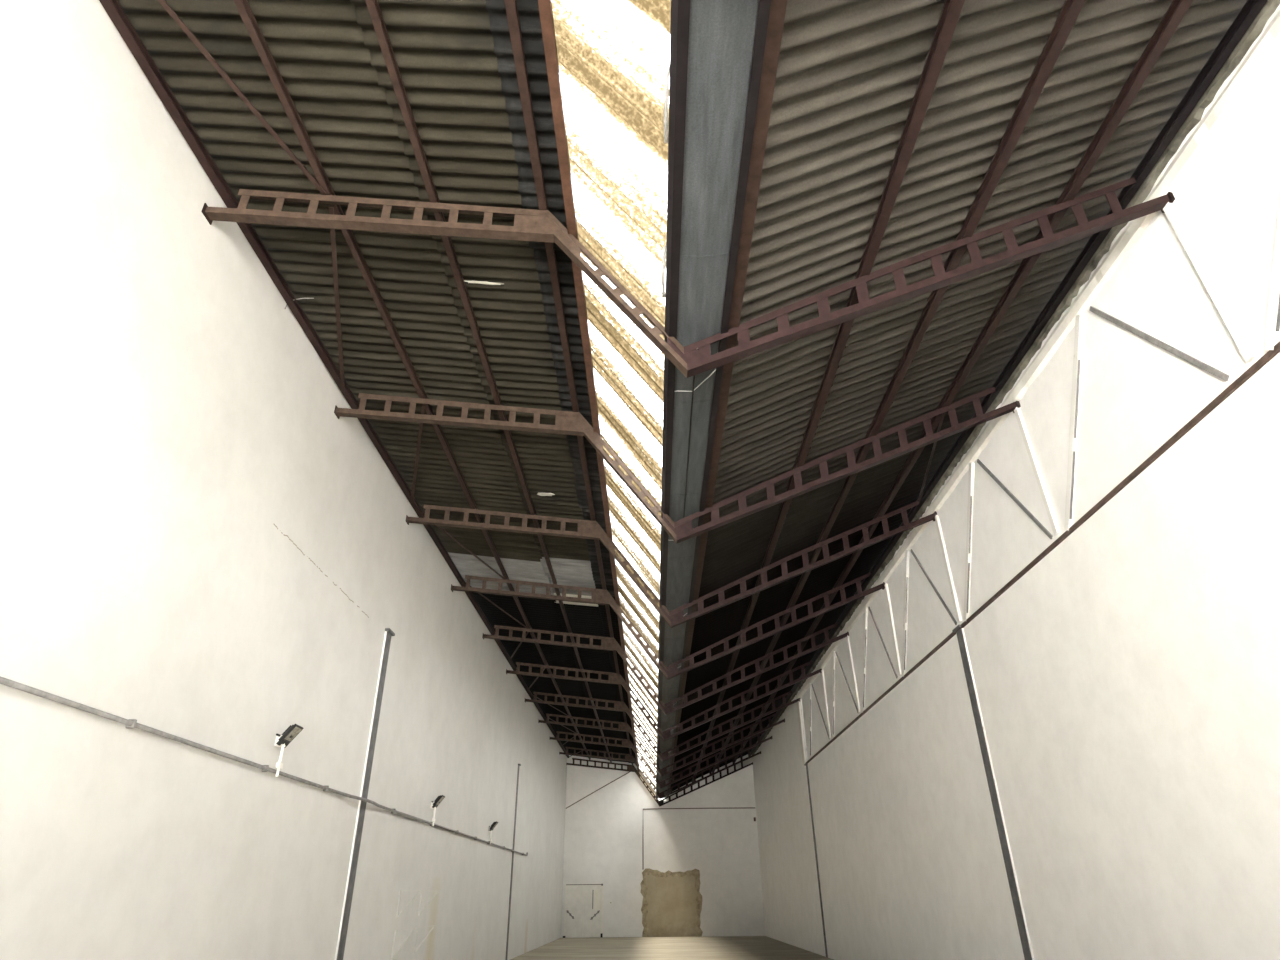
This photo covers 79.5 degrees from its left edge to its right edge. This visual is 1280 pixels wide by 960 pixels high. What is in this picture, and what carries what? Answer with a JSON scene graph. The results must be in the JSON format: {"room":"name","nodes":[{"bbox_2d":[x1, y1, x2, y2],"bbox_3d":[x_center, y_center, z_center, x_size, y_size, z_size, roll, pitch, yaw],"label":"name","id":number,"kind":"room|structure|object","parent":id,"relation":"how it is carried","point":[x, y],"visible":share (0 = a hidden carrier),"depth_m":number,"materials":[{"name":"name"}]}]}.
{"room":"warehouse","nodes":[
{"label":"warehouse","id":0,"kind":"room"},
{"bbox_2d":[0,0,566,959],"bbox_3d":[-4.171,6.637,17.194,0.200,8.005,46.820,-1,-28,1],"label":"wall","id":1,"kind":"structure","parent":0,"point":[196,546],"depth_m":7.33,"materials":[{"name":"white paint"}]},
{"bbox_2d":[0,676,527,855],"bbox_3d":[-4.096,4.676,11.328,0.126,0.125,34.040,-1,-28,1],"label":"conduit","id":2,"kind":"object","parent":1,"relation":"attached to","point":[130,723],"visible":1,"depth_m":7.06,"materials":[{"name":"grey metal"}]},
{"bbox_2d":[274,724,303,776],"bbox_3d":[-4.088,3.120,8.872,0.235,0.566,0.260,-1,-28,1],"label":"floodlight","id":3,"kind":"object","parent":1,"relation":"attached to","point":[282,740],"visible":1,"depth_m":8.88,"materials":[{"name":"white paint"}]},
{"bbox_2d":[391,925,434,958],"bbox_3d":[-4.075,8.346,13.943,0.022,0.420,2.681,-1,-28,1],"label":"bracket","id":4,"kind":"object","parent":1,"relation":"attached to","point":[392,956],"visible":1,"depth_m":13.71,"materials":[{"name":"white metal"}]},
{"bbox_2d":[396,890,438,916],"bbox_3d":[-4.080,7.819,14.229,0.022,0.420,2.681,-1,-28,1],"label":"bracket","id":5,"kind":"object","parent":1,"relation":"attached to","point":[397,915],"visible":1,"depth_m":14.09,"materials":[{"name":"white metal"}]},
{"bbox_2d":[430,795,444,826],"bbox_3d":[-3.977,6.473,15.050,0.235,0.566,0.260,-1,-28,1],"label":"floodlight","id":6,"kind":"object","parent":1,"relation":"attached to","point":[434,804],"visible":1,"depth_m":15.06,"materials":[{"name":"white paint"}]},
{"bbox_2d":[488,821,498,844],"bbox_3d":[-3.883,9.310,20.279,0.235,0.566,0.260,-1,-28,1],"label":"floodlight","id":7,"kind":"object","parent":1,"relation":"attached to","point":[490,828],"visible":1,"depth_m":20.29,"materials":[{"name":"white paint"}]},
{"bbox_2d":[566,758,752,806],"bbox_3d":[1.003,15.153,38.680,9.466,2.338,0.170,-1,-28,1],"label":"roof beam","id":8,"kind":"structure","parent":1,"relation":"attached to","point":[631,768],"depth_m":38.83,"materials":[{"name":"brown metal"}]},
{"bbox_2d":[559,746,760,798],"bbox_3d":[0.951,13.570,35.762,9.466,2.338,0.170,-1,-28,1],"label":"roof beam","id":9,"kind":"structure","parent":1,"relation":"attached to","point":[628,757],"depth_m":35.90,"materials":[{"name":"brown metal"}]},
{"bbox_2d":[233,0,590,759],"bbox_3d":[-2.912,3.256,19.006,0.062,0.090,46.380,-1,-28,1],"label":"purlin","id":10,"kind":"object","parent":9,"relation":"on","point":[243,7],"visible":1,"depth_m":8.43,"materials":[{"name":"red paint"}]},
{"bbox_2d":[366,0,611,762],"bbox_3d":[-1.836,3.357,18.932,0.062,0.090,46.380,-1,-28,1],"label":"purlin","id":11,"kind":"object","parent":9,"relation":"on","point":[373,5],"visible":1,"depth_m":8.19,"materials":[{"name":"red paint"}]},
{"bbox_2d":[504,0,632,764],"bbox_3d":[-0.745,3.459,18.857,0.075,0.090,46.380,-1,-28,1],"label":"purlin","id":12,"kind":"object","parent":9,"relation":"on","point":[510,5],"visible":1,"depth_m":7.95,"materials":[{"name":"red paint"}]},
{"bbox_2d":[691,0,964,782],"bbox_3d":[2.267,4.215,18.393,0.085,0.100,46.380,-1,-28,1],"label":"purlin","id":13,"kind":"object","parent":9,"relation":"on","point":[951,11],"visible":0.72,"depth_m":6.51,"materials":[{"name":"red paint"}]},
{"bbox_2d":[712,0,1085,772],"bbox_3d":[3.293,3.798,18.601,0.085,0.100,46.380,-1,-28,1],"label":"purlin","id":14,"kind":"object","parent":9,"relation":"on","point":[1071,9],"visible":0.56,"depth_m":7.17,"materials":[{"name":"red paint"}]},
{"bbox_2d":[732,0,1192,762],"bbox_3d":[4.369,3.375,18.811,0.085,0.100,46.380,-1,-28,1],"label":"purlin","id":15,"kind":"object","parent":9,"relation":"on","point":[1177,9],"visible":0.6,"depth_m":7.70,"materials":[{"name":"red paint"}]},
{"bbox_2d":[918,413,944,499],"bbox_3d":[4.625,-0.289,12.272,0.035,0.317,3.377,-7,-29,11],"label":"diagonal brace","id":16,"kind":"object","parent":15,"relation":"attached to","point":[943,414],"visible":0.86,"depth_m":12.20,"materials":[{"name":"red paint"}]},
{"bbox_2d":[550,731,771,787],"bbox_3d":[0.890,11.734,32.379,9.466,2.338,0.170,-1,-28,1],"label":"roof beam","id":17,"kind":"structure","parent":1,"relation":"attached to","point":[627,743],"depth_m":32.52,"materials":[{"name":"brown metal"}]},
{"bbox_2d":[538,713,784,776],"bbox_3d":[0.833,10.017,29.215,9.466,2.338,0.170,-1,-28,1],"label":"roof beam","id":18,"kind":"structure","parent":1,"relation":"attached to","point":[622,726],"depth_m":29.36,"materials":[{"name":"brown metal"}]},
{"bbox_2d":[525,690,800,761],"bbox_3d":[0.776,8.305,26.060,9.466,2.338,0.170,-1,-28,1],"label":"roof beam","id":19,"kind":"structure","parent":1,"relation":"attached to","point":[618,705],"depth_m":26.20,"materials":[{"name":"brown metal"}]},
{"bbox_2d":[506,660,821,740],"bbox_3d":[0.716,6.488,22.712,9.466,2.338,0.170,-1,-28,1],"label":"roof beam","id":20,"kind":"structure","parent":1,"relation":"attached to","point":[613,678],"depth_m":22.85,"materials":[{"name":"brown metal"}]},
{"bbox_2d":[482,623,848,715],"bbox_3d":[0.660,4.776,19.557,9.466,2.338,0.170,-1,-28,1],"label":"roof beam","id":21,"kind":"structure","parent":1,"relation":"attached to","point":[607,643],"depth_m":19.69,"materials":[{"name":"brown metal"}]},
{"bbox_2d":[451,572,884,679],"bbox_3d":[0.604,3.088,16.446,9.466,2.338,0.170,-1,-28,1],"label":"roof beam","id":22,"kind":"structure","parent":1,"relation":"attached to","point":[599,596],"depth_m":16.57,"materials":[{"name":"brown metal"}]},
{"bbox_2d":[406,500,936,627],"bbox_3d":[0.549,1.428,13.387,9.466,2.338,0.170,-1,-28,1],"label":"roof beam","id":23,"kind":"structure","parent":1,"relation":"attached to","point":[587,529],"depth_m":13.51,"materials":[{"name":"brown metal"}]},
{"bbox_2d":[334,387,1020,543],"bbox_3d":[0.493,-0.241,10.312,9.466,2.338,0.170,-1,-28,1],"label":"roof beam","id":24,"kind":"structure","parent":1,"relation":"attached to","point":[566,422],"depth_m":10.43,"materials":[{"name":"brown metal"}]},
{"bbox_2d":[201,177,1174,377],"bbox_3d":[0.437,-1.938,7.183,9.466,2.338,0.170,-1,-28,1],"label":"roof beam","id":25,"kind":"structure","parent":1,"relation":"attached to","point":[529,224],"depth_m":7.30,"materials":[{"name":"brown metal"}]},
{"bbox_2d":[538,0,638,771],"bbox_3d":[-0.442,3.749,18.695,0.085,0.085,46.380,-1,-28,1],"label":"purlin","id":26,"kind":"object","parent":25,"relation":"attached to","point":[545,6],"visible":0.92,"depth_m":7.21,"materials":[{"name":"orange paint"}]},
{"bbox_2d":[551,0,670,793],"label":"skylight","id":27,"kind":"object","parent":26,"relation":"attached to","point":[636,108],"depth_m":6.89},
{"bbox_2d":[656,0,689,798],"bbox_3d":[0.473,4.843,18.085,0.104,0.085,46.380,-1,-28,1],"label":"roof purlin","id":28,"kind":"object","parent":25,"relation":"attached to","point":[680,9],"visible":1,"depth_m":5.75,"materials":[{"name":"brown paint"}]},
{"bbox_2d":[661,245,665,296],"bbox_3d":[0.213,-1.560,5.798,0.069,0.469,0.272,2,-29,-5],"label":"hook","id":29,"kind":"object","parent":28,"relation":"attached to","point":[664,248],"visible":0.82,"depth_m":5.80,"materials":[{"name":"white metal"}]},
{"bbox_2d":[663,64,669,143],"bbox_3d":[0.171,-2.355,4.805,0.069,0.150,0.477,2,-29,-5],"label":"hook","id":30,"kind":"object","parent":28,"relation":"attached to","point":[667,72],"visible":0.8,"depth_m":4.75,"materials":[{"name":"white metal"}]},
{"bbox_2d":[683,348,698,517],"bbox_3d":[0.534,-0.328,8.290,0.020,0.191,3.686,-1,-28,1],"label":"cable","id":31,"kind":"object","parent":25,"relation":"attached to","point":[697,348],"visible":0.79,"depth_m":8.27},
{"bbox_2d":[658,0,758,797],"bbox_3d":[0.718,4.779,18.115,0.468,0.189,46.380,-1,-28,1],"label":"gutter","id":32,"kind":"object","parent":25,"relation":"attached to","point":[721,32],"visible":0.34,"depth_m":5.68,"materials":[{"name":"grey metal"}]},
{"bbox_2d":[674,369,715,391],"bbox_3d":[0.558,-0.930,7.411,0.507,0.049,0.107,-22,-35,34],"label":"tie","id":33,"kind":"object","parent":32,"relation":"attached to","point":[715,369],"visible":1,"depth_m":7.39,"materials":[{"name":"metal"}]},
{"bbox_2d":[666,0,786,797],"bbox_3d":[0.941,4.807,18.095,0.067,0.110,46.380,-1,-28,1],"label":"roof purlin","id":34,"kind":"object","parent":32,"relation":"attached to","point":[764,5],"visible":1,"depth_m":5.81,"materials":[{"name":"brown paint"}]},
{"bbox_2d":[118,0,635,762],"bbox_3d":[-2.457,3.211,19.030,3.997,0.576,46.404,-1,-28,1],"label":"ceiling","id":35,"kind":"structure","parent":0,"point":[454,58],"depth_m":8.40,"materials":[{"name":"metal"}]},
{"bbox_2d":[99,0,568,756],"bbox_3d":[-4.032,3.158,19.080,0.090,0.085,46.380,-1,-28,1],"label":"purlin","id":36,"kind":"object","parent":35,"relation":"attached to","point":[114,10],"visible":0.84,"depth_m":8.50,"materials":[{"name":"red paint"}]},
{"bbox_2d":[158,0,326,194],"bbox_3d":[-3.717,-3.696,6.214,0.045,0.149,3.539,-10,-30,17],"label":"diagonal brace","id":37,"kind":"object","parent":36,"relation":"attached to","point":[163,3],"visible":1,"depth_m":6.72,"materials":[{"name":"red paint"}]},
{"bbox_2d":[329,207,344,391],"bbox_3d":[-3.661,-2.005,9.330,0.045,0.149,3.568,8,-30,-15],"label":"diagonal brace","id":38,"kind":"object","parent":36,"relation":"attached to","point":[331,209],"visible":1,"depth_m":9.07,"materials":[{"name":"red paint"}]},
{"bbox_2d":[410,405,424,503],"bbox_3d":[-3.605,-0.322,12.432,0.045,0.149,3.511,8,-30,-16],"label":"diagonal brace","id":39,"kind":"object","parent":36,"relation":"attached to","point":[423,406],"visible":1,"depth_m":12.29,"materials":[{"name":"red paint"}]},
{"bbox_2d":[413,507,505,579],"bbox_3d":[-3.550,1.343,15.499,0.045,0.149,3.492,-10,-30,17],"label":"diagonal brace","id":40,"kind":"object","parent":36,"relation":"attached to","point":[415,508],"visible":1,"depth_m":15.48,"materials":[{"name":"red paint"}]},
{"bbox_2d":[456,577,528,628],"bbox_3d":[-3.494,3.017,18.584,0.045,0.149,3.549,-10,-30,17],"label":"diagonal brace","id":41,"kind":"object","parent":36,"relation":"attached to","point":[464,582],"visible":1,"depth_m":18.68,"materials":[{"name":"red paint"}]},
{"bbox_2d":[508,632,528,661],"bbox_3d":[-3.438,4.717,21.717,0.045,0.149,3.596,8,-30,-15],"label":"diagonal brace","id":42,"kind":"object","parent":36,"relation":"attached to","point":[527,632],"visible":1,"depth_m":21.99,"materials":[{"name":"red paint"}]},
{"bbox_2d":[527,692,568,715],"bbox_3d":[-3.321,8.246,28.220,0.045,0.149,3.596,-10,-30,16],"label":"diagonal brace","id":43,"kind":"object","parent":36,"relation":"attached to","point":[527,692],"visible":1,"depth_m":28.40,"materials":[{"name":"red paint"}]},
{"bbox_2d":[541,714,577,733],"bbox_3d":[-3.264,9.960,31.379,0.045,0.149,3.606,-10,-30,16],"label":"diagonal brace","id":44,"kind":"object","parent":36,"relation":"attached to","point":[541,714],"visible":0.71,"depth_m":31.62,"materials":[{"name":"red paint"}]},
{"bbox_2d":[464,280,503,284],"bbox_3d":[-1.773,-2.231,8.707,0.479,0.071,0.039,-1,-28,1],"label":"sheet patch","id":45,"kind":"object","parent":35,"relation":"attached to","point":[478,282],"visible":1,"depth_m":8.70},
{"bbox_2d":[537,493,554,495],"bbox_3d":[-1.621,0.248,13.255,0.317,0.051,0.099,-6,-29,9],"label":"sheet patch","id":46,"kind":"object","parent":35,"relation":"attached to","point":[540,494],"visible":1,"depth_m":13.24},
{"bbox_2d":[561,755,764,937],"bbox_3d":[1.028,17.519,37.720,9.466,8.380,0.200,-1,-28,1],"label":"wall","id":47,"kind":"structure","parent":0,"point":[612,834],"depth_m":37.51,"materials":[{"name":"white paint"}]},
{"bbox_2d":[563,884,602,937],"bbox_3d":[-2.662,20.215,36.147,1.840,2.200,0.150,-1,-28,1],"label":"door","id":48,"kind":"structure","parent":47,"relation":"in","point":[583,916],"depth_m":36.11,"materials":[{"name":"white paint"}]},
{"bbox_2d":[566,772,628,808],"bbox_3d":[-2.054,15.559,38.702,3.321,1.789,0.044,-1,-28,1],"label":"rod","id":49,"kind":"object","parent":47,"relation":"attached to","point":[628,772],"visible":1,"depth_m":38.67,"materials":[{"name":"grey metal"}]},
{"bbox_2d":[640,868,702,936],"bbox_3d":[1.483,19.894,36.292,2.923,2.836,0.030,-1,-28,1],"label":"plaster patch","id":50,"kind":"object","parent":47,"relation":"attached to","point":[672,901],"visible":1,"depth_m":36.24,"materials":[{"name":"beige paint"}]},
{"bbox_2d":[651,807,754,808],"bbox_3d":[2.922,17.477,37.572,5.622,2.722,0.044,-1,-28,1],"label":"rod","id":51,"kind":"object","parent":47,"relation":"attached to","point":[741,807],"visible":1,"depth_m":38.19,"materials":[{"name":"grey metal"}]},
{"bbox_2d":[510,936,833,959],"bbox_3d":[0.694,10.173,15.188,9.866,0.200,46.820,-1,-28,1],"label":"floor","id":52,"kind":"structure","parent":0,"point":[702,947],"depth_m":26.95,"materials":[{"name":"concrete"}]},
{"bbox_2d":[335,628,394,959],"bbox_3d":[-4.126,4.926,11.431,0.095,5.515,0.310,-1,-28,1],"label":"wall post","id":53,"kind":"object","parent":52,"relation":"on","point":[342,935],"visible":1,"depth_m":11.46,"materials":[{"name":"grey metal"}]},
{"bbox_2d":[505,764,520,959],"bbox_3d":[-3.905,11.623,23.701,0.095,5.445,0.200,-1,-28,1],"label":"wall post","id":54,"kind":"object","parent":52,"relation":"on","point":[518,764],"visible":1,"depth_m":23.52,"materials":[{"name":"grey metal"}]},
{"bbox_2d":[804,763,827,957],"bbox_3d":[5.514,11.773,24.133,0.095,5.445,0.200,-1,-28,1],"label":"wall post","id":55,"kind":"object","parent":52,"relation":"on","point":[805,764],"visible":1,"depth_m":24.01,"materials":[{"name":"grey metal"}]},
{"bbox_2d":[952,625,1033,959],"bbox_3d":[5.285,4.850,11.417,0.095,5.485,0.310,-1,-28,1],"label":"wall post","id":56,"kind":"object","parent":52,"relation":"on","point":[997,808],"visible":0.97,"depth_m":11.42,"materials":[{"name":"grey metal"}]},
{"bbox_2d":[669,0,1246,792],"bbox_3d":[3.282,3.726,18.647,4.848,2.195,46.404,-1,-28,1],"label":"ceiling","id":57,"kind":"structure","parent":0,"point":[849,72],"depth_m":7.08,"materials":[{"name":"metal"}]},
{"bbox_2d":[750,0,1267,755],"bbox_3d":[5.226,3.038,18.978,0.085,0.100,46.380,-1,-28,1],"label":"purlin","id":58,"kind":"object","parent":57,"relation":"attached to","point":[1251,9],"visible":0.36,"depth_m":8.57,"materials":[{"name":"brown paint"}]},
{"bbox_2d":[752,5,1279,959],"bbox_3d":[5.494,6.486,17.103,0.200,8.030,46.820,-1,-28,1],"label":"wall","id":59,"kind":"structure","parent":0,"point":[1127,683],"depth_m":8.76,"materials":[{"name":"white paint"}]},
{"bbox_2d":[796,694,806,766],"bbox_3d":[5.489,8.492,26.187,0.070,2.330,0.400,-1,-28,1],"label":"strut","id":60,"kind":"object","parent":59,"relation":"attached to","point":[797,697],"depth_m":26.05,"materials":[{"name":"white paint"}]},
{"bbox_2d":[800,549,956,763],"bbox_3d":[5.381,5.061,19.733,0.050,2.175,14.720,-1,-28,1],"label":"truss","id":61,"kind":"object","parent":59,"relation":"attached to","point":[903,672],"visible":0.99,"depth_m":17.77,"materials":[{"name":"white metal"}]},
{"bbox_2d":[752,0,1279,754],"bbox_3d":[5.325,2.996,18.857,0.090,0.200,46.170,-1,-28,1],"label":"roof beam","id":62,"kind":"structure","parent":59,"relation":"attached to","point":[1255,29],"depth_m":8.63,"materials":[{"name":"brown metal"}]},
{"bbox_2d":[798,11,1279,697],"bbox_3d":[5.221,-0.196,12.484,0.077,0.276,31.920,-1,-28,1],"label":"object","id":63,"kind":"structure","parent":59,"relation":"attached to","point":[1262,52],"depth_m":8.43,"materials":[{"name":"white paint"}]},
{"bbox_2d":[935,201,1279,632],"bbox_3d":[5.128,-2.581,5.650,0.050,2.175,17.530,-1,-28,1],"label":"truss","id":64,"kind":"object","parent":59,"relation":"attached to","point":[1272,332],"visible":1,"depth_m":8.16,"materials":[{"name":"white metal"}]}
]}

